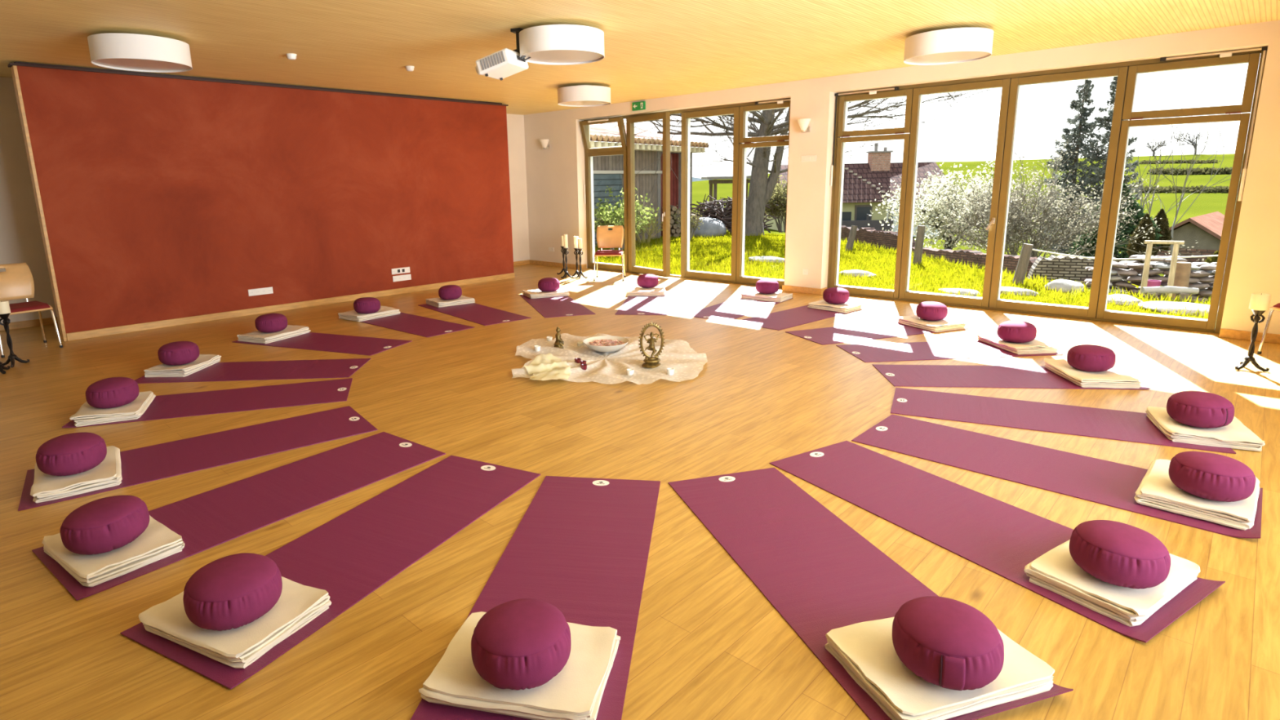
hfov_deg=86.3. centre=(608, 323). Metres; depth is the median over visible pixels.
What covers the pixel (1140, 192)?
bare sapling
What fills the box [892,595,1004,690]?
cushion
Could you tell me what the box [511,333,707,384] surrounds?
lace cloth
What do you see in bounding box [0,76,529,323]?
wall
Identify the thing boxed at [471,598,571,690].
cushion
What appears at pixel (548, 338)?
tea light
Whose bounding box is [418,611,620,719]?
folded blanket
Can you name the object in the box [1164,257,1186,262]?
heap stone
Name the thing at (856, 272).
flat stone
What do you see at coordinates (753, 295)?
folded blanket
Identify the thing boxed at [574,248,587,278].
candlestick
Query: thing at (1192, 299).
stone
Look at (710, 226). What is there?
boulder
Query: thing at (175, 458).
yoga mat
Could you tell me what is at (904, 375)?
yoga mat
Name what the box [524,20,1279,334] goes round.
wall
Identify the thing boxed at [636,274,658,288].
cushion
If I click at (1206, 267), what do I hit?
stone
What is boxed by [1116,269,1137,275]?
stone
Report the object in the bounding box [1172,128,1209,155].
tree
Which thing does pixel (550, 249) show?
wall socket
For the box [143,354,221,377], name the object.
folded blanket
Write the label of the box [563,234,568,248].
pillar candle
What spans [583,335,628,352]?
flower bowl
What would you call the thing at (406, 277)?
socket plate
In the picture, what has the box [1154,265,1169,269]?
stone
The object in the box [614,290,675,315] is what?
yoga mat
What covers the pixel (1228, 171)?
hedge
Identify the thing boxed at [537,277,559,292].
cushion
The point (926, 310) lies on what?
cushion
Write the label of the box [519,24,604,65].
ceiling lamp
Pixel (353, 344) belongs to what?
yoga mat
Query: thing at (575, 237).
pillar candle
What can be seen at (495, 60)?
vent grille
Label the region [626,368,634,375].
tea light
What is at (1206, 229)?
cottage
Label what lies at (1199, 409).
cushion
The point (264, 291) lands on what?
socket plate
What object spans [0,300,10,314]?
pillar candle
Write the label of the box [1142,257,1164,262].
heap stone
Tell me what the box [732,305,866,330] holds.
yoga mat
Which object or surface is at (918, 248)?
fence post
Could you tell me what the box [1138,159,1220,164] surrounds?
hedge
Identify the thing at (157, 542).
folded blanket
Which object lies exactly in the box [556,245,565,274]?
candlestick
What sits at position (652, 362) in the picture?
statue
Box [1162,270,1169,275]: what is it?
stone
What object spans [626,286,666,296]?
folded blanket
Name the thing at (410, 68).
smoke detector
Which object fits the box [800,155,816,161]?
switch plate
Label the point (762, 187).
bare tree
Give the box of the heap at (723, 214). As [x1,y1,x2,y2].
[689,194,778,234]
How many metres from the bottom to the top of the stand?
0.787 m
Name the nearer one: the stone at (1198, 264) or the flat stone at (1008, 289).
the flat stone at (1008, 289)
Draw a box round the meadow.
[692,153,1244,275]
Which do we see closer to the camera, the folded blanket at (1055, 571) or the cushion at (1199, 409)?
the folded blanket at (1055, 571)
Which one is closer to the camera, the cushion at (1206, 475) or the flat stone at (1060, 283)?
the cushion at (1206, 475)
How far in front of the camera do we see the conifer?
19.69 m
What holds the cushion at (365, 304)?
on the folded blanket at (384, 311)
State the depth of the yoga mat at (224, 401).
5.22 m
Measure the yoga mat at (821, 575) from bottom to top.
0.044 m
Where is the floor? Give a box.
[0,264,1279,719]
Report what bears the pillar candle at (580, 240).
on the candlestick at (580, 273)
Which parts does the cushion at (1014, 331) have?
panel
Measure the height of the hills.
21.943 m
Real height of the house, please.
6.802 m
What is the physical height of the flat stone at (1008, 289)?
0.126 m
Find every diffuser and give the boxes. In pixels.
[93,58,191,71]
[522,49,603,62]
[559,100,608,105]
[904,51,991,63]
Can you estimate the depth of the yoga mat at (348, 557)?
3.11 m
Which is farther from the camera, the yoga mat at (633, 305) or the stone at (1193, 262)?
the stone at (1193, 262)
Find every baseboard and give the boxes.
[0,259,529,331]
[529,259,586,269]
[782,284,827,294]
[1218,328,1279,343]
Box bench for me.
[1141,285,1199,302]
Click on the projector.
(500, 64)
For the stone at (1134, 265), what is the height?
0.098 m
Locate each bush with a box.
[594,186,658,249]
[670,204,704,239]
[928,131,1204,261]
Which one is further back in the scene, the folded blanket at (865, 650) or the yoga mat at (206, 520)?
the yoga mat at (206, 520)
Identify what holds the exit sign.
attached to the wall at (555, 175)
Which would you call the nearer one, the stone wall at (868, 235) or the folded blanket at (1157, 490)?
the folded blanket at (1157, 490)
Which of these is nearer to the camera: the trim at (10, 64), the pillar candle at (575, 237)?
the trim at (10, 64)
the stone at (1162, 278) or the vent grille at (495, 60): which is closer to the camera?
the vent grille at (495, 60)
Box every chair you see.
[0,262,62,357]
[593,225,625,280]
[1257,302,1279,354]
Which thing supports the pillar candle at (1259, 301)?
on the candlestick at (1257, 313)
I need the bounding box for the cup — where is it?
[0,312,10,319]
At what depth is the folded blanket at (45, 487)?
3.69 m
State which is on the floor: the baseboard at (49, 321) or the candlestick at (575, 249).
the candlestick at (575, 249)
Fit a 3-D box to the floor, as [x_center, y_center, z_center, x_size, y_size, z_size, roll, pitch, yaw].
[-0.835,0.513,5.700,12.820,0.120,11.520,10,16,43]
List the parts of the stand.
post, post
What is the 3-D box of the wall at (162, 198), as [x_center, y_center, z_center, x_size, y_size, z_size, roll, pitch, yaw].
[-3.831,-1.699,9.352,0.182,2.835,6.165,10,16,43]
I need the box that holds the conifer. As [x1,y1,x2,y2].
[1067,183,1162,274]
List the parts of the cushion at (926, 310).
panel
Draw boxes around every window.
[579,97,791,288]
[826,45,1267,333]
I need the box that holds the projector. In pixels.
[475,27,531,80]
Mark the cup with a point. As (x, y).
(5, 317)
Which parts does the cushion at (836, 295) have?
panel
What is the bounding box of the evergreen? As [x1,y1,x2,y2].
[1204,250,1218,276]
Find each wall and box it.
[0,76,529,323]
[17,66,515,341]
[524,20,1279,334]
[840,225,915,250]
[911,247,1037,278]
[1026,254,1128,289]
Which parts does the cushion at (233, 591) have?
panel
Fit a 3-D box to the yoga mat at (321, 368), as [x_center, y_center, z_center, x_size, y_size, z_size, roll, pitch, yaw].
[-3.132,0.413,6.072,1.830,0.007,0.632,-2,12,-2]
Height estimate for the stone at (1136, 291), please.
0.086 m
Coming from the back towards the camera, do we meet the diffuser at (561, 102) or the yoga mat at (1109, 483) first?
the diffuser at (561, 102)
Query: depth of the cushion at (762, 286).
9.17 m
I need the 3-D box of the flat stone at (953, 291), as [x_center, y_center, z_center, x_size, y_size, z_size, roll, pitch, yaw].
[5.009,-0.441,9.744,0.558,0.119,0.349,10,16,43]
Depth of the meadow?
86.80 m
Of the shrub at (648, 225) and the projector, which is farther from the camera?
the shrub at (648, 225)
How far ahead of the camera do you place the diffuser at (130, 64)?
5.94 m
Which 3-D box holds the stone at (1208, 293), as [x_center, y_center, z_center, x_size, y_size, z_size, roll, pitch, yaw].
[8.958,-0.451,10.149,0.265,0.083,0.153,3,12,19]
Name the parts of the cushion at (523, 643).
panel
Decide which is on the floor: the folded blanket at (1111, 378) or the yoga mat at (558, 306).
the yoga mat at (558, 306)
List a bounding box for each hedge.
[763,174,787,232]
[1090,184,1238,193]
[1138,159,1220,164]
[1146,167,1241,174]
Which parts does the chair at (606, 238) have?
leg, backrest, leg, leg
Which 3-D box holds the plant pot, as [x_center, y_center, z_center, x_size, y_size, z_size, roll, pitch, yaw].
[7.887,-0.517,9.882,0.167,0.220,0.170,10,16,43]
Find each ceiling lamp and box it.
[87,33,192,72]
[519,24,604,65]
[557,84,611,106]
[903,27,993,65]
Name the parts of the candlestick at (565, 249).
twisted stem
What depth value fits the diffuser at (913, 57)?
6.32 m
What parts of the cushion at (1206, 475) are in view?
panel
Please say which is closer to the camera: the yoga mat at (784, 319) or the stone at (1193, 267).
the yoga mat at (784, 319)
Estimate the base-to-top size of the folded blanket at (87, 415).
0.074 m
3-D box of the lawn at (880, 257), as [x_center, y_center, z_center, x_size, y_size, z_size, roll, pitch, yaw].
[-31.891,-8.023,52.889,400.000,7.333,14.940,10,16,43]
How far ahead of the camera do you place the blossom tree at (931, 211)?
21.36 m
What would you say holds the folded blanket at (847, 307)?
on the yoga mat at (784, 319)
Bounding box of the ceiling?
[0,0,1279,115]
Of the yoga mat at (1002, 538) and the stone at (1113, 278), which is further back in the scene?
the stone at (1113, 278)
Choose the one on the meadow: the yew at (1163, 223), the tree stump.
the yew at (1163, 223)
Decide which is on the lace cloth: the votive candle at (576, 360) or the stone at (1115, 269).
the votive candle at (576, 360)
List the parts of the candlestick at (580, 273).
twisted stem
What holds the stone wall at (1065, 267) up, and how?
on the lawn at (880, 257)
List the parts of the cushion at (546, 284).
panel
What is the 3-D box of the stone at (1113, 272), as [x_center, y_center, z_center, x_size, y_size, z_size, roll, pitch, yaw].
[7.672,-0.789,10.493,0.285,0.081,0.183,4,13,22]
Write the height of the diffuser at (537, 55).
0.006 m
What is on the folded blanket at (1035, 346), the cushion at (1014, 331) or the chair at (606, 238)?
the cushion at (1014, 331)
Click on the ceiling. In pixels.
(653, 49)
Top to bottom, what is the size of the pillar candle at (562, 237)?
0.184 m
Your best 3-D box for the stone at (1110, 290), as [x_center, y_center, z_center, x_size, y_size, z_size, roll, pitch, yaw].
[7.800,-0.485,10.491,0.306,0.095,0.200,1,12,10]
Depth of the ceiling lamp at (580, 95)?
9.12 m
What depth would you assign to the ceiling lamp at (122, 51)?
5.68 m
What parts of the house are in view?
balustrade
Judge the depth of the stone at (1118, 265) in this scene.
10.39 m
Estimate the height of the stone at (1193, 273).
0.098 m
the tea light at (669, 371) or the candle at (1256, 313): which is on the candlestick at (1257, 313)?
the candle at (1256, 313)
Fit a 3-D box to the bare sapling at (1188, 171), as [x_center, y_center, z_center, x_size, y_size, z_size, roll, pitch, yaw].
[18.562,-4.098,21.735,2.991,5.498,0.990,-2,12,-4]
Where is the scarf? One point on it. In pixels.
(548, 366)
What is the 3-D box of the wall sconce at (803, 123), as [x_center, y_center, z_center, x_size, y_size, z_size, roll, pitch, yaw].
[2.622,-2.650,9.150,0.180,0.175,0.190,10,16,43]
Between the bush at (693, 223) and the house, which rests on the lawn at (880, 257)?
the bush at (693, 223)
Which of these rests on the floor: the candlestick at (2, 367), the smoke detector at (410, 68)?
the candlestick at (2, 367)
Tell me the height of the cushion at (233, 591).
0.197 m
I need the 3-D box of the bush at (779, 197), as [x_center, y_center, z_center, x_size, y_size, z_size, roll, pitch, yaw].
[5.899,-4.020,22.502,2.442,2.003,2.758,3,12,18]
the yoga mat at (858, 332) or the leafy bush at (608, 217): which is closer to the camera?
the yoga mat at (858, 332)
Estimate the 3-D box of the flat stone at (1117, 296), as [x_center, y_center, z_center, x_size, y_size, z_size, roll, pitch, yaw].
[6.655,-0.290,8.870,0.399,0.170,0.424,-6,13,-24]
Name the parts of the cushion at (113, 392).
panel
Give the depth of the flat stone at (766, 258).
13.91 m
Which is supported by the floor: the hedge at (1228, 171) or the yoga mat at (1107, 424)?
the yoga mat at (1107, 424)
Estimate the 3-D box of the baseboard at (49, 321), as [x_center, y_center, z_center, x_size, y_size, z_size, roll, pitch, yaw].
[-5.441,-0.351,9.764,0.020,0.085,11.160,10,16,43]
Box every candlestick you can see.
[0,312,29,367]
[0,361,10,373]
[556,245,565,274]
[560,248,573,278]
[571,248,580,277]
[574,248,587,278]
[1235,309,1269,371]
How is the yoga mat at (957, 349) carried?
on the floor
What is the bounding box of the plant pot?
[1146,280,1161,286]
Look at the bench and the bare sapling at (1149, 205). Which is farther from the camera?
the bare sapling at (1149, 205)
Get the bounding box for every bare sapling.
[1124,88,1204,216]
[1133,124,1185,212]
[1149,103,1242,255]
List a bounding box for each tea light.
[533,345,540,351]
[546,336,552,341]
[577,342,583,346]
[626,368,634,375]
[666,368,674,375]
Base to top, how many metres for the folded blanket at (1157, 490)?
0.068 m
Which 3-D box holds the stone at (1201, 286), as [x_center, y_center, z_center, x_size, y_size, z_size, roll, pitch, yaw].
[8.764,-0.552,10.200,0.328,0.101,0.189,0,12,4]
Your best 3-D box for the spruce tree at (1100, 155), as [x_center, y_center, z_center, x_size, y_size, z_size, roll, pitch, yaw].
[22.199,-6.507,30.111,4.307,8.938,3.843,-5,12,-17]
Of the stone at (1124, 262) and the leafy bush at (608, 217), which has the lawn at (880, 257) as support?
the leafy bush at (608, 217)
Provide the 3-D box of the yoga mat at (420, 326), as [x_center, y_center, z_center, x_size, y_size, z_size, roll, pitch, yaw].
[-2.407,-0.020,8.091,1.830,0.007,0.632,9,16,41]
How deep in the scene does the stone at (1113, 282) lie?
10.62 m
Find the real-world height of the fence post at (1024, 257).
0.680 m
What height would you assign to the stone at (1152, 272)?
0.086 m
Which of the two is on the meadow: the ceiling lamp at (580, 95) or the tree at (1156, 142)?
the tree at (1156, 142)
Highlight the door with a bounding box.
[626,111,670,277]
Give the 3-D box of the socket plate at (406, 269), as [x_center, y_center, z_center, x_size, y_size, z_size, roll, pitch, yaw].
[-3.104,-0.792,10.185,0.014,0.085,0.296,10,16,43]
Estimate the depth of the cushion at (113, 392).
4.85 m
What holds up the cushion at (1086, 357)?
on the folded blanket at (1111, 378)
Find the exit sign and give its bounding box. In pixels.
[631,101,645,111]
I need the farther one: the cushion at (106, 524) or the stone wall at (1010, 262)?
the stone wall at (1010, 262)
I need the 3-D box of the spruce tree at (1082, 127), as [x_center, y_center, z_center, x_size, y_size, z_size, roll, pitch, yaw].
[22.035,-7.131,32.241,3.512,8.777,4.217,2,12,15]
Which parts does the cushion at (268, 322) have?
panel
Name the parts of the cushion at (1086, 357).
panel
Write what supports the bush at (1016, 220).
on the lawn at (880, 257)
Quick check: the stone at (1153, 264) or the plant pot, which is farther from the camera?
the stone at (1153, 264)
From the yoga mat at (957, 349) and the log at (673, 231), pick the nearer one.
the yoga mat at (957, 349)
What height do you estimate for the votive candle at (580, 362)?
0.044 m
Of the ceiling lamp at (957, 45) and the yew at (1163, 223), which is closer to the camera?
the ceiling lamp at (957, 45)
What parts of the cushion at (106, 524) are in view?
panel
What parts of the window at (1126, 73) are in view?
crank handle, opener rod, rod, sash, vent sash, sash, handle, sash, sash, vent sash, opener rod, rod, crank handle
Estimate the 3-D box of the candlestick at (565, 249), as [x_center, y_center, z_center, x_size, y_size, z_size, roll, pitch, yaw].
[-0.721,-1.034,11.587,0.219,0.510,0.191,-4,12,-13]
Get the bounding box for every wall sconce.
[539,139,550,149]
[796,118,810,133]
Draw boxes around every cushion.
[35,431,106,475]
[59,495,149,555]
[85,377,139,408]
[157,341,199,365]
[182,552,282,631]
[254,313,287,333]
[353,297,380,313]
[438,284,462,300]
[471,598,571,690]
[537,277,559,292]
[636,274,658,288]
[755,279,778,293]
[822,287,849,304]
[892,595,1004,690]
[915,301,947,320]
[996,320,1036,342]
[1066,344,1115,372]
[1069,520,1170,588]
[1166,391,1234,428]
[1168,451,1256,502]
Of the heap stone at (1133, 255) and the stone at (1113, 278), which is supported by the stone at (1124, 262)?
the heap stone at (1133, 255)
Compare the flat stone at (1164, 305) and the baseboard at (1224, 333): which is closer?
the baseboard at (1224, 333)
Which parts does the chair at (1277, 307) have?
leg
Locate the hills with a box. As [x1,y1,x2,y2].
[692,174,751,182]
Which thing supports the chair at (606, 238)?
on the floor
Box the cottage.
[1152,211,1232,268]
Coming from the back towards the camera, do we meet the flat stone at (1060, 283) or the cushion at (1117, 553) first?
the flat stone at (1060, 283)
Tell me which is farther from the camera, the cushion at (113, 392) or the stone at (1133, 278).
the stone at (1133, 278)
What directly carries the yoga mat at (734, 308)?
on the floor
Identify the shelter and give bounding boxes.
[701,176,751,201]
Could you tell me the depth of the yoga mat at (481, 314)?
8.52 m
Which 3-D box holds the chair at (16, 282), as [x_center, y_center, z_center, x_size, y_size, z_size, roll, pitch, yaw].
[-6.057,-0.159,6.977,0.554,0.866,0.501,7,14,34]
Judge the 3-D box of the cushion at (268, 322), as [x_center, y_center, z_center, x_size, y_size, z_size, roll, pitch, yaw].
[-3.655,-0.009,7.399,0.317,0.196,0.310,3,12,18]
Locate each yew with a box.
[1125,213,1158,263]
[1153,208,1173,253]
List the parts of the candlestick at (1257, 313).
twisted stem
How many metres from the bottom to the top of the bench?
0.198 m
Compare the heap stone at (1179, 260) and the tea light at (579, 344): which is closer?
the tea light at (579, 344)
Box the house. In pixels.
[763,142,959,236]
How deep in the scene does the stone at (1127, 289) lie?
10.58 m
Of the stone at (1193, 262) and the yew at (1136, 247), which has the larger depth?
the yew at (1136, 247)
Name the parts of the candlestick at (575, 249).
twisted stem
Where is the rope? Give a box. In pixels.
[1031,248,1217,260]
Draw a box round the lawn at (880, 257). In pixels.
[595,231,1217,328]
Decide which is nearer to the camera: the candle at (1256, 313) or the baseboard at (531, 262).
the candle at (1256, 313)
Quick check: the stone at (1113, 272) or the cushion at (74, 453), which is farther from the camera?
the stone at (1113, 272)
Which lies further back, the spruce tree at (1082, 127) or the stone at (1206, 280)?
the spruce tree at (1082, 127)
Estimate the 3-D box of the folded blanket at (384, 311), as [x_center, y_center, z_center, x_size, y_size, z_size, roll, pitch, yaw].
[-2.971,-0.131,8.501,0.455,0.068,0.617,8,15,36]
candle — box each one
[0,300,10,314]
[560,235,564,246]
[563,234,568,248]
[573,235,578,248]
[574,358,581,363]
[577,238,582,248]
[579,360,586,364]
[580,364,586,369]
[1248,293,1271,311]
[1251,309,1265,316]
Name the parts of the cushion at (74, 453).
panel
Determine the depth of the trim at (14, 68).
7.11 m
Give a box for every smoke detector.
[286,53,297,60]
[405,66,414,71]
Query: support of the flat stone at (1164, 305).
on the lawn at (880, 257)
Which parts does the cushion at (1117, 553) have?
panel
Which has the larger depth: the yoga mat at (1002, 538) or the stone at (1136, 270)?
the stone at (1136, 270)
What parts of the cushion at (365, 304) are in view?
panel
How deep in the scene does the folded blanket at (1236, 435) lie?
4.05 m
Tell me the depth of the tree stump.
9.57 m
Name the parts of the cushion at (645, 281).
panel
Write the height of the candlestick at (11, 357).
0.500 m
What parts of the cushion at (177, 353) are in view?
panel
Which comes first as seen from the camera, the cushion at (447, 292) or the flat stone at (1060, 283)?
the cushion at (447, 292)
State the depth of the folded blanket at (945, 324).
7.22 m
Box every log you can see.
[670,204,676,211]
[670,209,679,214]
[670,223,677,228]
[670,228,675,233]
[672,228,680,233]
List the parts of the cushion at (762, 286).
panel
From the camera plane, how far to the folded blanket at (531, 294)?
9.68 m
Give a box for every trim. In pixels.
[7,62,508,106]
[10,65,66,341]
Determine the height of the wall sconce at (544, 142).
0.175 m
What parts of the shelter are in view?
post, post, post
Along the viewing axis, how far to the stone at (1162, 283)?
10.45 m
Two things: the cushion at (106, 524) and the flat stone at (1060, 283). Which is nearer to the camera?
the cushion at (106, 524)
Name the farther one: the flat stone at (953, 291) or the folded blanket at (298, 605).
the flat stone at (953, 291)
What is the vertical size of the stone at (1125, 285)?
0.091 m
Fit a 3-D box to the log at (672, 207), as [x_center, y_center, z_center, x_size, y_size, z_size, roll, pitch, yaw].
[1.926,-3.476,20.481,0.148,0.167,0.478,-3,12,-9]
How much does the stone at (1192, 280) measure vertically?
0.081 m
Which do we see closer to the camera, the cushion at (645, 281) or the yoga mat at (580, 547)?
the yoga mat at (580, 547)
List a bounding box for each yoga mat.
[17,405,377,511]
[31,431,445,600]
[62,377,352,427]
[120,455,540,689]
[134,358,370,383]
[232,332,412,355]
[360,312,474,337]
[410,475,660,719]
[418,302,531,325]
[519,294,595,317]
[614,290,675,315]
[668,467,1073,719]
[681,297,792,321]
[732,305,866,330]
[769,440,1225,643]
[785,320,968,345]
[836,339,1064,362]
[851,413,1262,538]
[872,364,1150,389]
[890,387,1235,453]
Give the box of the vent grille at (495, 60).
[480,50,505,70]
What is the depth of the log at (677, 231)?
20.43 m
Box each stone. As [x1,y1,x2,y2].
[749,256,784,262]
[840,269,876,277]
[938,288,980,296]
[1000,286,1037,296]
[1044,279,1084,292]
[1106,293,1142,305]
[1108,288,1127,293]
[1110,275,1123,281]
[1111,262,1128,268]
[1111,268,1123,271]
[1111,270,1117,275]
[1111,280,1131,286]
[1113,282,1136,288]
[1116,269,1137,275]
[1119,260,1140,264]
[1121,287,1140,292]
[1125,275,1152,282]
[1127,262,1152,269]
[1128,254,1145,261]
[1128,288,1140,294]
[1130,268,1150,272]
[1130,281,1141,286]
[1137,269,1164,275]
[1137,301,1218,315]
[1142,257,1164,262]
[1143,261,1168,264]
[1150,262,1168,266]
[1150,275,1168,281]
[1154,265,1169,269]
[1160,281,1167,285]
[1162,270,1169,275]
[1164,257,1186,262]
[1188,283,1209,288]
[1188,297,1207,302]
[1189,277,1199,283]
[1190,271,1210,277]
[1191,265,1200,270]
[1192,262,1209,263]
[1193,262,1210,266]
[1194,293,1205,297]
[1197,276,1214,283]
[1198,290,1221,296]
[1200,264,1216,270]
[1207,270,1215,275]
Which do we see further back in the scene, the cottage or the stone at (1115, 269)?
the cottage
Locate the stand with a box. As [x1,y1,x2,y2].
[1139,240,1184,297]
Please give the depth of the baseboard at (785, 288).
9.62 m
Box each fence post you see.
[845,225,857,250]
[912,225,925,264]
[1012,243,1033,284]
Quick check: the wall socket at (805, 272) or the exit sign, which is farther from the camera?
the exit sign
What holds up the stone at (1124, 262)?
on the heap stone
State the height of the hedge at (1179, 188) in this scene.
1.096 m
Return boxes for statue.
[553,326,564,348]
[638,320,665,368]
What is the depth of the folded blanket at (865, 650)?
2.11 m
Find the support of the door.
attached to the window at (740, 110)
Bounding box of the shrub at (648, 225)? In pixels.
[635,209,662,243]
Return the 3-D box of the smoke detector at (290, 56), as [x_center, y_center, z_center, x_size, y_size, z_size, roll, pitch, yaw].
[-3.139,-2.643,6.763,0.096,0.050,0.096,10,16,43]
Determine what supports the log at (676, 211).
on the log
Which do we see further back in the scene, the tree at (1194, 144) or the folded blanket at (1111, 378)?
the tree at (1194, 144)
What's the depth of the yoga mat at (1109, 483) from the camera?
3.80 m
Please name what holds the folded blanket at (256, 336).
on the yoga mat at (353, 344)
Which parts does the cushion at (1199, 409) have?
panel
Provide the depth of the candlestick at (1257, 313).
5.49 m
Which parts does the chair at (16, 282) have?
leg, backrest, leg, leg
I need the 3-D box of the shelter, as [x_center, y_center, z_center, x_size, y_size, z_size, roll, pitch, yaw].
[4.787,-4.682,26.692,2.100,2.110,1.900,-1,12,1]
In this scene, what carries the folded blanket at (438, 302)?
on the yoga mat at (481, 314)
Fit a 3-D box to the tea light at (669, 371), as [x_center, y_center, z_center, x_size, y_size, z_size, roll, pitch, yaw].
[0.514,0.398,5.656,0.062,0.050,0.062,10,16,43]
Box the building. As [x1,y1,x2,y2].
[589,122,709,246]
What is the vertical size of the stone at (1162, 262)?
0.092 m
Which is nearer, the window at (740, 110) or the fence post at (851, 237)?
the window at (740, 110)
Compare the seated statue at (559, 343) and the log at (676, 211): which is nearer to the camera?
the seated statue at (559, 343)
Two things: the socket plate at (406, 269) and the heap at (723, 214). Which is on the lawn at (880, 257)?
the heap at (723, 214)
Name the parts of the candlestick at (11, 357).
twisted stem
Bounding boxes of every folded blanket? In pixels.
[30,445,122,502]
[42,515,184,586]
[69,391,155,426]
[138,576,331,668]
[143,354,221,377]
[236,324,311,343]
[337,306,400,321]
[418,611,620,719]
[425,294,475,307]
[522,287,568,298]
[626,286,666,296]
[740,289,792,302]
[807,299,862,312]
[824,617,1054,719]
[897,315,966,332]
[976,332,1057,354]
[1024,539,1199,626]
[1043,357,1141,388]
[1133,458,1259,529]
[1145,406,1265,451]
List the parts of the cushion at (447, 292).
panel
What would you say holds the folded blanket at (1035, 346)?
on the yoga mat at (957, 349)
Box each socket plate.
[248,286,273,296]
[391,266,409,274]
[392,274,411,281]
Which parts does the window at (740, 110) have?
crank handle, opener arm, vent sash, sash, sash, sash, vent sash, opener rod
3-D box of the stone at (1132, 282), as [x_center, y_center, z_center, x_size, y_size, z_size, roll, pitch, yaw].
[8.255,-0.615,10.522,0.321,0.102,0.184,3,12,17]
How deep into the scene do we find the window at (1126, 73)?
7.48 m
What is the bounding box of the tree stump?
[1171,262,1191,297]
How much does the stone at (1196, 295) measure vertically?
0.094 m
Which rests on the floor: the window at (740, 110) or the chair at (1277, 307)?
the chair at (1277, 307)
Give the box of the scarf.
[524,353,571,380]
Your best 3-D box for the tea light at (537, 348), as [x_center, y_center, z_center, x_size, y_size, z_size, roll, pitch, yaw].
[-0.679,0.238,6.535,0.062,0.050,0.062,10,16,43]
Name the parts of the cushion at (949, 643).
panel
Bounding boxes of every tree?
[599,88,1000,235]
[867,143,1024,251]
[1028,79,1106,249]
[1047,76,1142,255]
[1144,139,1168,155]
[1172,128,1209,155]
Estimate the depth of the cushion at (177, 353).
6.00 m
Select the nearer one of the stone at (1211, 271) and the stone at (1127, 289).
the stone at (1211, 271)
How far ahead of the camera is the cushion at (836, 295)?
8.34 m
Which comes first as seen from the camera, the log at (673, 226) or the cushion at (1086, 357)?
the cushion at (1086, 357)
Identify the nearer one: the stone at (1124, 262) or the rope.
the rope
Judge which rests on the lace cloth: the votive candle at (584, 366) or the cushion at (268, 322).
the votive candle at (584, 366)
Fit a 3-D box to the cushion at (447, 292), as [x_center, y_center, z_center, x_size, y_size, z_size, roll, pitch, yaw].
[-2.149,-0.426,9.274,0.310,0.196,0.319,-4,12,-14]
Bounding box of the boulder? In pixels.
[689,217,726,236]
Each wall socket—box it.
[548,247,554,251]
[802,268,808,275]
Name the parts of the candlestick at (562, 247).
twisted stem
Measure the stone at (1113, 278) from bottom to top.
0.083 m

